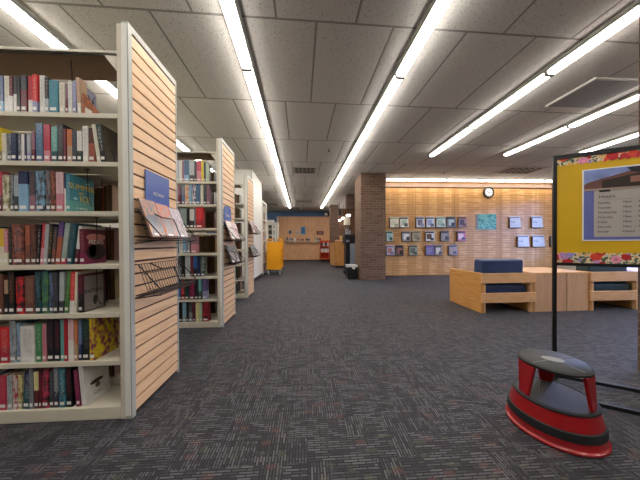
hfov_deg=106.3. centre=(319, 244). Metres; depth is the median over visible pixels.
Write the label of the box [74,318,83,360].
book
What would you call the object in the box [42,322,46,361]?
book
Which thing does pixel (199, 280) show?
book
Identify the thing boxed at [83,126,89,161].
book
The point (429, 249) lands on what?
magazine
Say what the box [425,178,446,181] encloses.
ceiling light
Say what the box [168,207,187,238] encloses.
magazine
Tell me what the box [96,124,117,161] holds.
book
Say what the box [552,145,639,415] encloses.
notice board
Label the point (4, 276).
book
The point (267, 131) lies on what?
ceiling light
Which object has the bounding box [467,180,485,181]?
diffuser
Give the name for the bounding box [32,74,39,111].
book
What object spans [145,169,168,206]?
sign
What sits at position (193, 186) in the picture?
book
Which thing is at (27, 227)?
book
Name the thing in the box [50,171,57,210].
book
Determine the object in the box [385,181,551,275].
wall
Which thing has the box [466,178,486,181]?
ceiling light
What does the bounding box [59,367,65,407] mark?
book
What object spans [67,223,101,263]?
book
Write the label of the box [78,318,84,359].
book
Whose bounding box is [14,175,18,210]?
book
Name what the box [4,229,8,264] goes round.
book
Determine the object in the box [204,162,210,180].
book
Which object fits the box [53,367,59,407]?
book
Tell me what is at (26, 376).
book
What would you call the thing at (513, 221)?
brochure
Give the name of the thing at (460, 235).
magazine
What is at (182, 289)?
book
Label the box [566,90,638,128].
ceiling light
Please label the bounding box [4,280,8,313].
book
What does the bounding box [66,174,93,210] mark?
book
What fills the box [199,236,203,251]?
book
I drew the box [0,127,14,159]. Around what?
book
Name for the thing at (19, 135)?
book
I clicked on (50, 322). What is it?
book
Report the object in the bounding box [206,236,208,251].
book
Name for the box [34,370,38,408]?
book
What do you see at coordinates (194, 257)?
book
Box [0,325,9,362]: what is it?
book
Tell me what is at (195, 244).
book
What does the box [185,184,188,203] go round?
book
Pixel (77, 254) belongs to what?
book
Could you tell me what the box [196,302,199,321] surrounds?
book
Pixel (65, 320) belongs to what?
book
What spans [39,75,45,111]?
book
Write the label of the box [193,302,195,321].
book
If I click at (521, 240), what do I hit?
newspaper
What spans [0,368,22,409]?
book
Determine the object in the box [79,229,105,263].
book
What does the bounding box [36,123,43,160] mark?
book
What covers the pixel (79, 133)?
book
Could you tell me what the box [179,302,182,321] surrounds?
book
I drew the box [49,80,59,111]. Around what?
book
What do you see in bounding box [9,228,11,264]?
book
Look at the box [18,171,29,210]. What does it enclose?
book
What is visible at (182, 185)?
book
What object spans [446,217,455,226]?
magazine
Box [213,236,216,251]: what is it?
book
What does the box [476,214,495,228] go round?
poster
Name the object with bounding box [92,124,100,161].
book
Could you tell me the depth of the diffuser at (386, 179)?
7.23 m
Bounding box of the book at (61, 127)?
[58,124,73,160]
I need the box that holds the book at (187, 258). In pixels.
[185,256,190,276]
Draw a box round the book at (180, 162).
[179,161,181,180]
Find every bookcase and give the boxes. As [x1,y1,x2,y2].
[0,21,178,423]
[57,138,235,327]
[187,174,253,297]
[262,200,266,272]
[267,222,278,241]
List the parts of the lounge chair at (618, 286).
panel, post, panel, post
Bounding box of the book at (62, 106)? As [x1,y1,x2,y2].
[59,82,65,112]
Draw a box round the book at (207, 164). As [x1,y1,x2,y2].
[206,162,209,180]
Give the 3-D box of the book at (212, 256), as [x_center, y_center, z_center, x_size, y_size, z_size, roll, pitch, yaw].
[-1.540,0.279,3.422,0.029,0.225,0.158,0,0,-3]
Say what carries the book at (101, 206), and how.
on the bookcase at (145, 120)
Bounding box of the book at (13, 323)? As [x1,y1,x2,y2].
[9,319,31,362]
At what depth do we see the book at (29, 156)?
1.41 m
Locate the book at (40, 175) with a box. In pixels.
[35,171,45,210]
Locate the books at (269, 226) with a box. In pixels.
[263,212,271,272]
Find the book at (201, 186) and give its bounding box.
[200,185,203,203]
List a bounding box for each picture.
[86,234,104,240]
[86,244,105,259]
[89,244,95,255]
[90,376,102,384]
[93,295,96,303]
[147,214,163,232]
[162,218,175,233]
[175,220,186,234]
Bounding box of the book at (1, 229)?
[0,228,6,264]
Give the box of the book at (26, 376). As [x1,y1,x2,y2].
[23,370,28,408]
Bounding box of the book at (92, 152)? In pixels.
[88,128,96,161]
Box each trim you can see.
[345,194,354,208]
[385,183,551,188]
[415,187,500,268]
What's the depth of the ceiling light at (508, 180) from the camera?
7.43 m
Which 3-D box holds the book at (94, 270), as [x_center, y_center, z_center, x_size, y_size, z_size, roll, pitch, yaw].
[-1.463,0.282,1.520,0.022,0.246,0.178,0,0,-3]
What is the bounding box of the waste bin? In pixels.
[345,264,357,278]
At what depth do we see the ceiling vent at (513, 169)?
6.49 m
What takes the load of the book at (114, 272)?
on the bookcase at (145, 120)
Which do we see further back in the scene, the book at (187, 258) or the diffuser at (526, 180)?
the diffuser at (526, 180)
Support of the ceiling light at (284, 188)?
attached to the ceiling
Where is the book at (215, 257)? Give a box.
[213,256,216,272]
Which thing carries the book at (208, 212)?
on the bookcase at (224, 185)
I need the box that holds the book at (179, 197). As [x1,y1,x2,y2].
[177,186,181,203]
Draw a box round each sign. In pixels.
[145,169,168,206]
[224,206,230,224]
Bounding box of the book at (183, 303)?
[182,302,186,321]
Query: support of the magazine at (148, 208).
in the wire rack at (180, 236)
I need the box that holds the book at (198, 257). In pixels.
[197,256,200,276]
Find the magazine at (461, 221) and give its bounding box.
[457,217,466,226]
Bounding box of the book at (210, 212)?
[210,212,211,227]
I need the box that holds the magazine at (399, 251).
[395,245,403,255]
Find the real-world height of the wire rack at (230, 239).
0.218 m
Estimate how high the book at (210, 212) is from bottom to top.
0.239 m
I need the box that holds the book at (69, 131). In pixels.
[67,129,71,160]
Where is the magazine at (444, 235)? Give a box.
[440,231,448,240]
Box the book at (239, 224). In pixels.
[238,223,241,232]
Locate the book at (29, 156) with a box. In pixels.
[27,134,31,160]
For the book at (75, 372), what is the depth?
1.44 m
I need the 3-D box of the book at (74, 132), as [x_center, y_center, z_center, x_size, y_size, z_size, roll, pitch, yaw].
[-1.463,-0.589,1.493,0.025,0.189,0.137,0,0,-3]
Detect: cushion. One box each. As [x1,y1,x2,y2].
[474,259,522,284]
[486,284,526,292]
[576,266,626,282]
[594,283,630,290]
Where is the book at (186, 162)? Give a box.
[184,160,188,180]
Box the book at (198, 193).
[196,184,200,203]
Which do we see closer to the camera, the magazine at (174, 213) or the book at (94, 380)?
the book at (94, 380)
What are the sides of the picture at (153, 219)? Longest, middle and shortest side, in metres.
0.122 x 0.114 x 0.001 m
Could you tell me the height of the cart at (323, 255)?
1.217 m
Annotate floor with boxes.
[0,261,639,479]
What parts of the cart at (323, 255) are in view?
panel, panel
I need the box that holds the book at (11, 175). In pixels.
[10,174,13,210]
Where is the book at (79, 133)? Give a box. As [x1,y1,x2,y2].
[77,131,82,161]
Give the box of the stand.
[342,234,354,274]
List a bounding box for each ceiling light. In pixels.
[0,0,73,48]
[96,81,116,97]
[177,137,191,150]
[219,0,253,70]
[242,65,268,127]
[262,123,276,155]
[271,154,281,173]
[277,172,284,184]
[281,184,286,192]
[329,184,335,193]
[333,173,342,185]
[339,155,352,174]
[349,127,370,157]
[364,71,403,130]
[385,177,406,180]
[394,0,451,77]
[406,178,426,180]
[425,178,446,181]
[428,125,471,156]
[447,178,466,181]
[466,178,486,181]
[467,69,552,129]
[486,179,506,181]
[502,124,568,156]
[506,179,525,181]
[526,179,544,182]
[544,0,639,75]
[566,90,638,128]
[577,130,638,152]
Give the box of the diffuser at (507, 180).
[507,180,524,181]
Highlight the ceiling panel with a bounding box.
[545,77,638,107]
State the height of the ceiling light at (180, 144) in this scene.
0.083 m
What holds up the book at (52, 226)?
on the bookcase at (145, 120)
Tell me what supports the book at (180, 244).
on the bookcase at (224, 185)
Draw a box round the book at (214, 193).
[212,191,216,204]
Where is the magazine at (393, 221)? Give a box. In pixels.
[389,217,399,227]
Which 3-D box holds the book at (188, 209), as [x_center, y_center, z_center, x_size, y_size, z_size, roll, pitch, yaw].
[-1.649,-0.335,3.077,0.030,0.246,0.178,0,0,-3]
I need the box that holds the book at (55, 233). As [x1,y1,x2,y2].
[51,227,58,264]
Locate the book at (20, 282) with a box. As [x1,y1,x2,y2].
[16,276,24,313]
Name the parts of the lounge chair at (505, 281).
panel, post, panel, post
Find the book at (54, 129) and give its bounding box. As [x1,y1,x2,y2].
[51,126,57,160]
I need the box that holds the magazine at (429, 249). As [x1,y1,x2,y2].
[425,245,434,254]
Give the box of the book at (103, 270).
[102,269,106,299]
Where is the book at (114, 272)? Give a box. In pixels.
[111,269,119,299]
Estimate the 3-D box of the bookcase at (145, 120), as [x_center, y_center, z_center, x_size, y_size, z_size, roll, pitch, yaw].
[-2.122,-0.137,1.641,1.952,2.372,0.537,0,0,-3]
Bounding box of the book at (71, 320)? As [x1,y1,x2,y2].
[68,318,79,360]
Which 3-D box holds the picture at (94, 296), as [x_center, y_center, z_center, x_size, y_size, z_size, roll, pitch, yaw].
[-1.427,0.345,1.524,0.001,0.060,0.030,0,0,-3]
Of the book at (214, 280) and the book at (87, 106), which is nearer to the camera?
the book at (87, 106)
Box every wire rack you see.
[134,208,195,243]
[134,259,196,298]
[223,225,244,241]
[223,249,244,265]
[249,223,260,234]
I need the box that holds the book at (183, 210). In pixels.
[181,208,186,227]
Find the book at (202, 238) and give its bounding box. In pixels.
[201,236,203,251]
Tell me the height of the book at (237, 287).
0.207 m
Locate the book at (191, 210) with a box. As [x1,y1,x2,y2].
[190,209,193,227]
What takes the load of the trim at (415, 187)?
attached to the wall at (401, 195)
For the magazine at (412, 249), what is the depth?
7.57 m
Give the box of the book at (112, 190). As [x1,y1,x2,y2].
[107,184,118,210]
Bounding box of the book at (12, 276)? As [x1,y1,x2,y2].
[8,270,45,313]
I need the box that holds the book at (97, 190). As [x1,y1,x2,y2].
[95,187,99,210]
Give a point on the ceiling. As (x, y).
(322, 67)
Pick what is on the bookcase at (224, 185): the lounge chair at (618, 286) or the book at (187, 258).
the book at (187, 258)
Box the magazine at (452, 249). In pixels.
[448,245,457,254]
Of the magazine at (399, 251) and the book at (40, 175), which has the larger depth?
the magazine at (399, 251)
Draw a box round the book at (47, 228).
[43,224,49,264]
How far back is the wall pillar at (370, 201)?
6.72 m
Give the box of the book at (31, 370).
[29,368,38,408]
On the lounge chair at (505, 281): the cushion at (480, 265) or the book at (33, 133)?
the cushion at (480, 265)
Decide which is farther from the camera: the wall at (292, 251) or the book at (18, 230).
the wall at (292, 251)
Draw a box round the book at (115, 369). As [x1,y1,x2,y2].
[111,343,120,376]
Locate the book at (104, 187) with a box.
[103,186,106,210]
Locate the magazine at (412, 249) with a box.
[408,245,417,255]
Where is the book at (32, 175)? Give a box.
[29,172,35,210]
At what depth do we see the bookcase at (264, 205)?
8.61 m
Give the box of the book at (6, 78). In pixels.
[4,76,9,110]
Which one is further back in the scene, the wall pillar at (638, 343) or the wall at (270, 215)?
the wall at (270, 215)
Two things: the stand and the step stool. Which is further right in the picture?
the step stool
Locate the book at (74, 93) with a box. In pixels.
[72,81,95,112]
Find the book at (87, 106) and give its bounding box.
[82,93,98,112]
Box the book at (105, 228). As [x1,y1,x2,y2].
[105,228,118,259]
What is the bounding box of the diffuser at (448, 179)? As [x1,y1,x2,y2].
[448,179,465,180]
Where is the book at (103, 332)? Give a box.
[89,317,118,359]
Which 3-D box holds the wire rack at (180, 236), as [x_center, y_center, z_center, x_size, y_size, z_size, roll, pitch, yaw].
[-1.069,-0.117,1.707,0.164,0.218,0.473,0,0,-3]
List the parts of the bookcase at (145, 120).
shelf, shelf, shelf, shelf, shelf, shelf, shelf, shelf, shelf, shelf, shelf, panel frame, slat panel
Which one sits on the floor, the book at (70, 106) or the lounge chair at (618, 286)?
the lounge chair at (618, 286)
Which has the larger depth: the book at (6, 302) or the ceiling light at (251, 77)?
the ceiling light at (251, 77)
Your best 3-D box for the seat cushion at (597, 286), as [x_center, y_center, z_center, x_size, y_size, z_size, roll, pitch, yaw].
[4.484,0.690,4.093,0.730,0.195,0.740,0,0,-3]
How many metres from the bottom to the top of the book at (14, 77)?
0.214 m
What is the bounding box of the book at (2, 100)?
[0,76,4,110]
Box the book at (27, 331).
[20,319,46,362]
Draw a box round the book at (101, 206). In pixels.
[100,188,102,210]
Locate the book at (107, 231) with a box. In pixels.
[106,230,109,259]
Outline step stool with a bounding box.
[505,348,611,457]
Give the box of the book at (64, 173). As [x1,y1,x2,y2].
[64,173,66,210]
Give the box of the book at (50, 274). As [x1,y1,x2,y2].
[49,273,52,312]
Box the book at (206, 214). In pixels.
[205,212,207,227]
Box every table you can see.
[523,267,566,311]
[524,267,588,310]
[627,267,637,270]
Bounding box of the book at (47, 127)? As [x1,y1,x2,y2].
[43,124,51,160]
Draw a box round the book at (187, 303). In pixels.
[186,302,189,321]
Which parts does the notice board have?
post, frame rail, frame rail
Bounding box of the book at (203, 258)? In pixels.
[201,256,206,275]
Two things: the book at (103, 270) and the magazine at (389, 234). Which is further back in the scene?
the magazine at (389, 234)
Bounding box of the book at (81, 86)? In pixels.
[76,77,86,112]
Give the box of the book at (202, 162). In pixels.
[201,160,204,180]
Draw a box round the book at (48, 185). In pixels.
[46,170,50,210]
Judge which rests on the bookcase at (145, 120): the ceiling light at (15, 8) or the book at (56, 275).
the book at (56, 275)
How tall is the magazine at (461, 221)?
0.346 m
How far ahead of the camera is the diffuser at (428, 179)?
7.28 m
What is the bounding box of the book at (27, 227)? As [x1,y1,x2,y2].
[25,225,30,264]
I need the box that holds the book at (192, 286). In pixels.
[189,279,194,299]
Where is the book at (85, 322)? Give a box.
[82,318,89,359]
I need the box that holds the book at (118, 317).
[118,317,119,336]
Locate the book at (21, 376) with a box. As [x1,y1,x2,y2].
[18,372,24,408]
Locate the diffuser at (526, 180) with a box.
[526,180,543,181]
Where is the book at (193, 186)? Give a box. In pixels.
[192,185,195,203]
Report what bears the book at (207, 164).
on the bookcase at (224, 185)
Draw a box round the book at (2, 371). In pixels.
[0,369,12,374]
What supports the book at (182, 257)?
on the bookcase at (224, 185)
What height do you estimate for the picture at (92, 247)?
0.080 m
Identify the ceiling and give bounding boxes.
[0,0,638,211]
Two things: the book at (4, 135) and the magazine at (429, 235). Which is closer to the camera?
the book at (4, 135)
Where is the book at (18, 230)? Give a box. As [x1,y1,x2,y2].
[12,224,27,264]
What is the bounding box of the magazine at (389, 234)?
[386,231,392,240]
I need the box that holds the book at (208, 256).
[207,255,212,272]
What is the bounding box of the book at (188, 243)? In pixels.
[187,238,190,252]
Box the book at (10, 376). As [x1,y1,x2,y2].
[7,368,27,409]
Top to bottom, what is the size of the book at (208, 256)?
0.247 m
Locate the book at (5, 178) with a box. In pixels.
[2,175,9,210]
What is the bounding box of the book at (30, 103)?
[28,76,32,111]
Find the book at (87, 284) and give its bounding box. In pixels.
[78,272,105,312]
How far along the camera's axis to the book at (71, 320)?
1.43 m
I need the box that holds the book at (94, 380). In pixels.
[78,365,110,406]
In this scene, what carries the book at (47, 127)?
on the bookcase at (145, 120)
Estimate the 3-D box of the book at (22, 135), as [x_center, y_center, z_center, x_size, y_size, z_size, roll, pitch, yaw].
[-1.749,-0.571,1.466,0.015,0.158,0.114,0,0,-3]
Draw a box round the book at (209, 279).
[209,279,210,293]
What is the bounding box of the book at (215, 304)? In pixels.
[213,300,217,312]
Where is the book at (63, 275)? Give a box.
[59,271,66,312]
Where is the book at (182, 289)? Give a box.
[181,279,184,299]
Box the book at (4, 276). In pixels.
[0,273,7,314]
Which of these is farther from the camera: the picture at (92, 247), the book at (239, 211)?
the book at (239, 211)
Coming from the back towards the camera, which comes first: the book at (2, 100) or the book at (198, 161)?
the book at (198, 161)
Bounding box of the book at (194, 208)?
[194,208,195,227]
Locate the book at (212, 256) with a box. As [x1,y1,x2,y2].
[209,256,214,272]
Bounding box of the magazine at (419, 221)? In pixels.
[415,217,424,227]
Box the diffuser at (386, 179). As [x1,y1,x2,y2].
[386,179,405,180]
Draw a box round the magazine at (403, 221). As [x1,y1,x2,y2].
[399,217,408,227]
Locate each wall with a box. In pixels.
[50,223,193,236]
[207,212,329,255]
[277,216,329,260]
[338,209,354,239]
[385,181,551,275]
[557,265,575,269]
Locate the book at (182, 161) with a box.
[182,161,183,180]
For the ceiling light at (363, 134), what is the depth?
4.53 m
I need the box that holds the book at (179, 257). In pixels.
[178,256,181,276]
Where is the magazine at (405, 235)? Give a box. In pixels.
[401,231,410,240]
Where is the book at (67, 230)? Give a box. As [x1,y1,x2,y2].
[61,223,71,263]
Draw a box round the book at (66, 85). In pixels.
[65,84,67,112]
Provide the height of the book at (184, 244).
0.200 m
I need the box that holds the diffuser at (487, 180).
[487,180,505,181]
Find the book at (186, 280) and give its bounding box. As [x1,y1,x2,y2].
[185,279,188,299]
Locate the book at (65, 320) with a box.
[64,318,69,360]
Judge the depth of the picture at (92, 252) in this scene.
1.51 m
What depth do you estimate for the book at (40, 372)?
1.43 m
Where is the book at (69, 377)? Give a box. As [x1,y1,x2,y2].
[65,367,77,406]
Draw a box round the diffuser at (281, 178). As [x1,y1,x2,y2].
[278,174,283,184]
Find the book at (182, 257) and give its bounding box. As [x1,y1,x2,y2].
[181,256,184,276]
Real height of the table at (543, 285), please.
0.590 m
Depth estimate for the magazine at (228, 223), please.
3.11 m
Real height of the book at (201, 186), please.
0.244 m
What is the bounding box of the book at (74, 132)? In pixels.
[72,130,76,160]
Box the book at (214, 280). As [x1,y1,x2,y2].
[213,279,216,293]
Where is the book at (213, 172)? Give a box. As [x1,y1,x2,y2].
[212,171,215,180]
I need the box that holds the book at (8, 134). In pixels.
[7,133,10,160]
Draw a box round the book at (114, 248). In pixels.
[110,230,118,259]
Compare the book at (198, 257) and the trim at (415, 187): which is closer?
the book at (198, 257)
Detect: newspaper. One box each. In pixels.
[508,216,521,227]
[516,235,528,246]
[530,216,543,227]
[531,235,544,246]
[549,235,551,246]
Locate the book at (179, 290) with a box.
[178,279,180,299]
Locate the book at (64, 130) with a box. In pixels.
[63,129,66,160]
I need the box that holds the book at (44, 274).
[41,269,74,313]
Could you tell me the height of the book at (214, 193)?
0.246 m
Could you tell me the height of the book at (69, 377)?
0.241 m
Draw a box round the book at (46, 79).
[44,77,51,111]
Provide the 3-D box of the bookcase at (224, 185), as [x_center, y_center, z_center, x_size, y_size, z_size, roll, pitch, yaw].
[-2.208,-0.149,3.208,1.952,2.372,0.537,0,0,-3]
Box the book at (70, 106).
[68,81,72,112]
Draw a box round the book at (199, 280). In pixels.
[198,279,202,298]
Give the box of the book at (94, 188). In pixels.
[94,188,95,210]
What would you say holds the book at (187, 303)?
on the bookcase at (224, 185)
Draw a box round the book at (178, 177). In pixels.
[177,161,179,180]
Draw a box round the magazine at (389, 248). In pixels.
[386,245,394,255]
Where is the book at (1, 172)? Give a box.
[0,171,14,210]
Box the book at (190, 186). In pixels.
[189,185,191,203]
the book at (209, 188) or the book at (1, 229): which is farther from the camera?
the book at (209, 188)
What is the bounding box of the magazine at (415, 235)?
[411,231,420,240]
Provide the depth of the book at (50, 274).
1.43 m
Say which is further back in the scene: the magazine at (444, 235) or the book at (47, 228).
the magazine at (444, 235)
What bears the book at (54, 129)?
on the bookcase at (145, 120)
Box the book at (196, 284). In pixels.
[195,279,198,298]
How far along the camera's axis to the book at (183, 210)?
2.99 m
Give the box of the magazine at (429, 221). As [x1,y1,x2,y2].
[425,217,434,227]
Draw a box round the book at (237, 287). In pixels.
[236,283,238,293]
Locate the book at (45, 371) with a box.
[41,367,53,407]
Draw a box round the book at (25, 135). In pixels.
[24,134,26,160]
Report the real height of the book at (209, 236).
0.224 m
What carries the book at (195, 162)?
on the bookcase at (224, 185)
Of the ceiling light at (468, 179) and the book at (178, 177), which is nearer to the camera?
the book at (178, 177)
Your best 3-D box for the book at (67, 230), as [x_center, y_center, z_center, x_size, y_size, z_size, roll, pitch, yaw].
[-1.522,-0.009,1.517,0.056,0.248,0.178,0,0,-3]
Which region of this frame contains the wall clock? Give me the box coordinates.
[483,187,493,197]
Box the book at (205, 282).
[202,279,208,298]
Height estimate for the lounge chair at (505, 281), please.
0.789 m
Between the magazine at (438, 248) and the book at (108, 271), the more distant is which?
the magazine at (438, 248)
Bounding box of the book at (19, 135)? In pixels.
[18,134,21,160]
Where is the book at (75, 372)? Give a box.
[73,368,81,406]
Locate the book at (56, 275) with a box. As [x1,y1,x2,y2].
[53,269,76,313]
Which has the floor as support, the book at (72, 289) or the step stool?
the step stool
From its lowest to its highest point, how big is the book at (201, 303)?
0.244 m
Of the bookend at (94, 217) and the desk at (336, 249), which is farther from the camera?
the desk at (336, 249)
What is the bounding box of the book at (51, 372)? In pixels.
[49,369,53,407]
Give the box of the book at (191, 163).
[189,161,193,180]
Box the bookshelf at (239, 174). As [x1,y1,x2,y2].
[234,169,261,277]
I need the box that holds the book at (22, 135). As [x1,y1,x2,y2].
[21,134,24,160]
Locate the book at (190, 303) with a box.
[189,302,192,321]
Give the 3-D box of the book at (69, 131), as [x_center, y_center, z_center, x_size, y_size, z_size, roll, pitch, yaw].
[-1.493,-0.591,1.496,0.027,0.194,0.141,0,0,-3]
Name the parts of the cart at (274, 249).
panel, panel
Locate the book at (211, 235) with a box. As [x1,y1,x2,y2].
[211,235,216,251]
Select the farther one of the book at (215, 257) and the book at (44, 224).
the book at (215, 257)
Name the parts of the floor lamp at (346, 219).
lamp shade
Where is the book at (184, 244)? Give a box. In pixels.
[183,239,186,252]
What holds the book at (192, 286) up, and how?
on the bookcase at (224, 185)
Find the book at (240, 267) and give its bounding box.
[239,266,241,276]
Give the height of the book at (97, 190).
0.222 m
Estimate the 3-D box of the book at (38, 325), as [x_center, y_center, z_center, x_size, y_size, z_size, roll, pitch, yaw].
[-1.674,0.580,1.506,0.030,0.228,0.165,0,0,-3]
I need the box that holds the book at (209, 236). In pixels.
[209,236,210,251]
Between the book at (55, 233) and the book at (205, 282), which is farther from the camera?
the book at (205, 282)
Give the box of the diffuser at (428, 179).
[428,179,445,180]
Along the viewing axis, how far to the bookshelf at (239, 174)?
6.77 m
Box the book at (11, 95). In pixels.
[9,76,13,110]
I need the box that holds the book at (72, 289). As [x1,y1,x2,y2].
[69,269,93,312]
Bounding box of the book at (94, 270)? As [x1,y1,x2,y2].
[74,269,101,312]
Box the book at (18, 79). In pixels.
[16,76,20,110]
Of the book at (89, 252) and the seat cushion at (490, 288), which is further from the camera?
the seat cushion at (490, 288)
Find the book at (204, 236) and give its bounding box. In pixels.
[204,236,205,251]
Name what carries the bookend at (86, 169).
hanging from the bookcase at (145, 120)
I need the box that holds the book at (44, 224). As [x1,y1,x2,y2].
[40,223,58,264]
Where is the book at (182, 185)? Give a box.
[181,184,184,203]
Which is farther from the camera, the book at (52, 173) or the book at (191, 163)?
the book at (191, 163)
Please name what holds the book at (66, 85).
on the bookcase at (145, 120)
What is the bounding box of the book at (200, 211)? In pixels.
[196,207,204,227]
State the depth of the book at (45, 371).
1.43 m
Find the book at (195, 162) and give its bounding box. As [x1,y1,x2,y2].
[194,161,196,180]
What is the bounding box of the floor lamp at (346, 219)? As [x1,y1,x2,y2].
[344,217,349,228]
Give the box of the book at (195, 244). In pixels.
[191,235,198,252]
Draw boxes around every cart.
[266,238,282,274]
[320,240,329,261]
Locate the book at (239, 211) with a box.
[238,209,241,217]
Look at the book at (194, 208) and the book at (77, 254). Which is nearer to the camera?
the book at (77, 254)
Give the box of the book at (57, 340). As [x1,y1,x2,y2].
[54,319,60,360]
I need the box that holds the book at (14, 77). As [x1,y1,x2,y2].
[13,76,17,110]
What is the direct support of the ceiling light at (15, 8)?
attached to the ceiling
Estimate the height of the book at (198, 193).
0.253 m
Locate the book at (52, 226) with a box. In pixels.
[48,224,58,264]
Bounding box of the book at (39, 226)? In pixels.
[37,225,42,264]
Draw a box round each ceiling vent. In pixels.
[293,167,315,173]
[296,200,311,201]
[493,166,547,173]
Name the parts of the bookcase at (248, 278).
shelf, shelf, panel frame, slat panel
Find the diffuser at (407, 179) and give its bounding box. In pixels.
[407,179,425,180]
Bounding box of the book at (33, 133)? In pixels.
[31,131,35,160]
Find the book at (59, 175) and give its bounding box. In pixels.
[56,172,67,210]
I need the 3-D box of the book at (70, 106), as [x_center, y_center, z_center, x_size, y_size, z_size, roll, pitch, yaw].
[-1.486,-0.875,1.490,0.021,0.191,0.139,0,0,-3]
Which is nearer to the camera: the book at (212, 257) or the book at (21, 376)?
the book at (21, 376)
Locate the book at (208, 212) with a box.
[208,212,211,227]
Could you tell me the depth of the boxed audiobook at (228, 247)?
3.13 m
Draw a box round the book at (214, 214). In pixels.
[212,212,216,227]
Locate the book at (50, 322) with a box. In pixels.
[47,319,54,360]
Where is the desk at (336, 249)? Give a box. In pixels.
[330,243,343,267]
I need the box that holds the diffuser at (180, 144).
[177,140,189,150]
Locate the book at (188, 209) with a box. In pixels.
[187,208,189,227]
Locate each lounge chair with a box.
[450,259,535,312]
[545,266,637,310]
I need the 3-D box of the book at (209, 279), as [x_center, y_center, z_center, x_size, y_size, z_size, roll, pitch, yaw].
[-1.539,0.557,3.418,0.025,0.243,0.170,0,0,-3]
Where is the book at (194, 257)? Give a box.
[193,256,196,276]
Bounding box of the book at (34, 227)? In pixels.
[30,224,39,264]
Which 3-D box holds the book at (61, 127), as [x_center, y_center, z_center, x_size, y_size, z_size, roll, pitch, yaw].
[-1.545,-0.606,1.505,0.029,0.225,0.163,0,0,-3]
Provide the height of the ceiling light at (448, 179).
0.083 m
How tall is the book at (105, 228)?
0.239 m
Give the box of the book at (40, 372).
[39,368,42,408]
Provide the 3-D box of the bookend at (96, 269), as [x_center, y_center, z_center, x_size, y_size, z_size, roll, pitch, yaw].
[-1.373,0.256,1.521,0.016,0.222,0.112,0,0,-3]
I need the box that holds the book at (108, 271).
[106,269,111,299]
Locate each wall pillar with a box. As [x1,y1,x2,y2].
[330,205,338,242]
[355,173,385,279]
[637,5,639,369]
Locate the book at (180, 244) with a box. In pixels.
[179,239,182,252]
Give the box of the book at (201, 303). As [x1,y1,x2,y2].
[200,302,202,321]
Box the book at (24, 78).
[20,75,28,111]
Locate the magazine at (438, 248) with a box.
[434,245,441,254]
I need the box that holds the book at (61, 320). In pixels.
[60,319,63,360]
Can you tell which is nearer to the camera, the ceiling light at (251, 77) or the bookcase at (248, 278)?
the ceiling light at (251, 77)
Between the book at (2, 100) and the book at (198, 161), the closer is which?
the book at (2, 100)
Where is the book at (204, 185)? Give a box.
[203,184,206,203]
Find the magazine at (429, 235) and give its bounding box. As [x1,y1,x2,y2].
[425,231,434,240]
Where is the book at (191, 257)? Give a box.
[190,256,192,276]
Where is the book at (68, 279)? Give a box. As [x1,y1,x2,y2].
[64,269,85,312]
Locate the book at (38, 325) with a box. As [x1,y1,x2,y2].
[36,321,46,361]
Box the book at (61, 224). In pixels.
[55,222,67,263]
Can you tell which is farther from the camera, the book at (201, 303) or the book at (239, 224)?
the book at (239, 224)
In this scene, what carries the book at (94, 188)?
on the bookcase at (145, 120)
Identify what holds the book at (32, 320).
on the bookcase at (145, 120)
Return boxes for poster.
[301,227,305,233]
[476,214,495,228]
[582,164,639,240]
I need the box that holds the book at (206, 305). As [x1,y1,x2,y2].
[203,302,210,320]
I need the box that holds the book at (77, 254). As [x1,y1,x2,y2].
[74,226,104,263]
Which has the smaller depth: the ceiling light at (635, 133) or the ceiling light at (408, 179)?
the ceiling light at (635, 133)
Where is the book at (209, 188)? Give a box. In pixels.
[207,185,211,203]
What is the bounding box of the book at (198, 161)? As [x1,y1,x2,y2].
[197,160,200,180]
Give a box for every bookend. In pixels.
[70,61,94,104]
[86,169,101,206]
[94,217,110,252]
[96,269,110,303]
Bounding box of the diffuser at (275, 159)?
[272,157,280,172]
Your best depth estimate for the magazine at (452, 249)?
7.64 m
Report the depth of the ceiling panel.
3.10 m
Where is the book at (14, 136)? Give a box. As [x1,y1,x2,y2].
[11,133,17,160]
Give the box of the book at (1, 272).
[0,270,24,273]
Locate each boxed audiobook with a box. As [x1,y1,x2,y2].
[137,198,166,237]
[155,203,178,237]
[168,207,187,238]
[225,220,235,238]
[225,245,236,262]
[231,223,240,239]
[232,246,240,261]
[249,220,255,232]
[250,245,255,255]
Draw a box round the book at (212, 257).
[211,257,212,272]
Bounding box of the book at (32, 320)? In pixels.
[17,319,42,361]
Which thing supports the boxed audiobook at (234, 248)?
on the wire rack at (235, 262)
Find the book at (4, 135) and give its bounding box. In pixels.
[2,133,6,159]
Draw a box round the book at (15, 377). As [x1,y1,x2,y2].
[13,368,28,409]
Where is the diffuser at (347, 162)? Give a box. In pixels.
[341,158,352,173]
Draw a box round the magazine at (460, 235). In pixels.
[456,231,465,240]
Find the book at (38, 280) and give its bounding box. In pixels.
[35,271,41,313]
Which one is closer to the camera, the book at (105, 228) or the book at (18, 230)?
the book at (18, 230)
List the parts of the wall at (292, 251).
wood panel, wood panel, wood panel, wood panel, wood panel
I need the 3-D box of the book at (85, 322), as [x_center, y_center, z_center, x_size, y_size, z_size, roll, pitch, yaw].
[-1.413,0.569,1.531,0.038,0.246,0.178,0,0,-3]
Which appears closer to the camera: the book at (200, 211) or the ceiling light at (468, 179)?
the book at (200, 211)
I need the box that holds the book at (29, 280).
[24,275,34,313]
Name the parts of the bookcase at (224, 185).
shelf, shelf, shelf, shelf, shelf, shelf, shelf, shelf, shelf, panel frame, slat panel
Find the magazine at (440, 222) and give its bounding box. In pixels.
[435,217,445,227]

